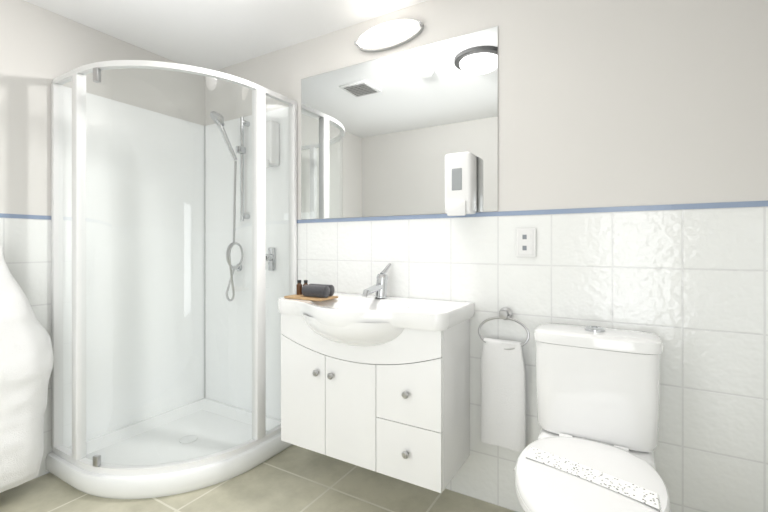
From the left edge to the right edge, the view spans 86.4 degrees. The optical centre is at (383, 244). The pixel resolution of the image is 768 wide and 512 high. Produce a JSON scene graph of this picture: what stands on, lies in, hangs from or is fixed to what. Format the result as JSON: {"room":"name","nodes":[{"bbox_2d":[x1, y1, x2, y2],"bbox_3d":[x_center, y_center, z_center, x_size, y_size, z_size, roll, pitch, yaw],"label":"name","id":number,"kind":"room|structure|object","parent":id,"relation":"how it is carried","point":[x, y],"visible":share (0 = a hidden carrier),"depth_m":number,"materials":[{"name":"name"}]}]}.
{"room":"bathroom","nodes":[
{"label":"bathroom","id":0,"kind":"room"},
{"bbox_2d":[0,0,204,481],"bbox_3d":[-1.700,-0.015,1.843,0.100,2.190,1.950,0,0,31],"label":"wall","id":1,"kind":"structure","parent":0,"point":[41,48],"depth_m":1.91,"materials":[{"name":"white paint"}]},
{"bbox_2d":[0,246,53,492],"bbox_3d":[-1.651,0.505,1.585,0.240,1.000,0.598,0,0,31],"label":"towel","id":2,"kind":"object","parent":1,"relation":"attached to","point":[26,358],"visible":1,"depth_m":1.69,"materials":[{"name":"white fabric"}]},
{"bbox_2d":[24,0,427,70],"bbox_3d":[-0.404,-1.140,1.137,3.050,0.060,2.050,0,0,31],"label":"ceiling","id":3,"kind":"structure","parent":0,"point":[215,35],"depth_m":2.03,"materials":[{"name":"white paint"}]},
{"bbox_2d":[0,445,515,511],"bbox_3d":[-0.404,1.110,1.137,3.050,0.060,2.050,0,0,31],"label":"floor","id":4,"kind":"structure","parent":0,"point":[293,478],"depth_m":1.76,"materials":[{"name":"tile"}]},
{"bbox_2d":[46,60,296,498],"bbox_3d":[-1.024,0.145,2.081,0.817,1.870,0.847,0,0,31],"label":"shower enclosure","id":5,"kind":"object","parent":4,"relation":"on","point":[166,375],"visible":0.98,"depth_m":2.19,"materials":[{"name":"white plastic"}]},
{"bbox_2d":[514,323,669,511],"bbox_3d":[0.609,0.682,1.212,0.400,0.795,0.686,0,0,31],"label":"toilet","id":6,"kind":"object","parent":4,"relation":"on","point":[593,446],"visible":0.96,"depth_m":1.27,"materials":[{"name":"white ceramic"}]},
{"bbox_2d":[0,201,767,222],"bbox_3d":[-0.404,-0.129,1.137,3.050,0.018,2.050,0,0,31],"label":"trim","id":7,"kind":"structure","parent":0,"point":[655,207],"depth_m":1.59,"materials":[{"name":"blue tile"}]},
{"bbox_2d":[205,0,767,511],"bbox_3d":[0.091,-0.015,1.977,3.050,2.190,0.100,0,0,31],"label":"wall","id":8,"kind":"structure","parent":0,"point":[689,287],"depth_m":1.48,"materials":[{"name":"tile"}]},
{"bbox_2d":[210,111,274,300],"bbox_3d":[-0.812,-0.213,2.317,0.328,1.079,0.212,0,0,31],"label":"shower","id":9,"kind":"object","parent":8,"relation":"attached to","point":[241,152],"depth_m":2.35,"materials":[{"name":"silver metal"}]},
{"bbox_2d":[266,120,278,167],"bbox_3d":[-0.635,-0.557,2.288,0.072,0.265,0.082,0,0,31],"label":"dispenser","id":10,"kind":"object","parent":8,"relation":"attached to","point":[272,142],"depth_m":2.26,"materials":[{"name":"white plastic"}]},
{"bbox_2d":[278,292,473,492],"bbox_3d":[-0.090,0.573,1.755,0.832,0.655,0.461,0,0,31],"label":"bathroom vanity","id":11,"kind":"object","parent":8,"relation":"attached to","point":[378,385],"visible":0.85,"depth_m":1.62,"materials":[{"name":"white paint"}]},
{"bbox_2d":[284,280,337,300],"bbox_3d":[-0.335,0.205,1.880,0.215,0.078,0.130,0,0,31],"label":"tray","id":12,"kind":"object","parent":11,"relation":"on","point":[317,292],"visible":1,"depth_m":1.84,"materials":[{"name":"beige wood"}]},
{"bbox_2d":[362,263,390,298],"bbox_3d":[-0.034,0.167,1.850,0.060,0.164,0.215,0,0,31],"label":"tap","id":13,"kind":"object","parent":11,"relation":"on","point":[379,287],"visible":0.98,"depth_m":1.86,"materials":[{"name":"silver metal"}]},
{"bbox_2d":[354,18,423,51],"bbox_3d":[0.008,-0.995,1.921,0.362,0.120,0.074,0,0,31],"label":"wall light","id":14,"kind":"object","parent":8,"relation":"attached to","point":[388,35],"visible":1,"depth_m":1.89,"materials":[{"name":"white"}]},
{"bbox_2d":[301,26,497,218],"bbox_3d":[0.010,-0.522,1.963,1.069,0.765,0.005,0,0,31],"label":"mirror","id":15,"kind":"object","parent":8,"relation":"attached to","point":[383,136],"visible":1,"depth_m":1.92,"materials":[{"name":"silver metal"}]},
{"bbox_2d":[445,152,476,215],"bbox_3d":[0.320,-0.251,1.715,0.116,0.262,0.104,0,0,31],"label":"soap dispenser","id":16,"kind":"object","parent":8,"relation":"attached to","point":[460,183],"visible":1,"depth_m":1.68,"materials":[{"name":"white plastic"}]},
{"bbox_2d":[478,307,529,451],"bbox_3d":[0.483,0.532,1.648,0.206,0.556,0.064,0,0,31],"label":"towel ring","id":17,"kind":"object","parent":8,"relation":"attached to","point":[503,396],"visible":0.98,"depth_m":1.63,"materials":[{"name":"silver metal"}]},
{"bbox_2d":[516,228,535,256],"bbox_3d":[0.565,-0.010,1.629,0.076,0.116,0.014,0,0,31],"label":"electrical outlet plate","id":18,"kind":"object","parent":8,"relation":"attached to","point":[525,242],"visible":1,"depth_m":1.62,"materials":[{"name":"white plastic"}]}
]}

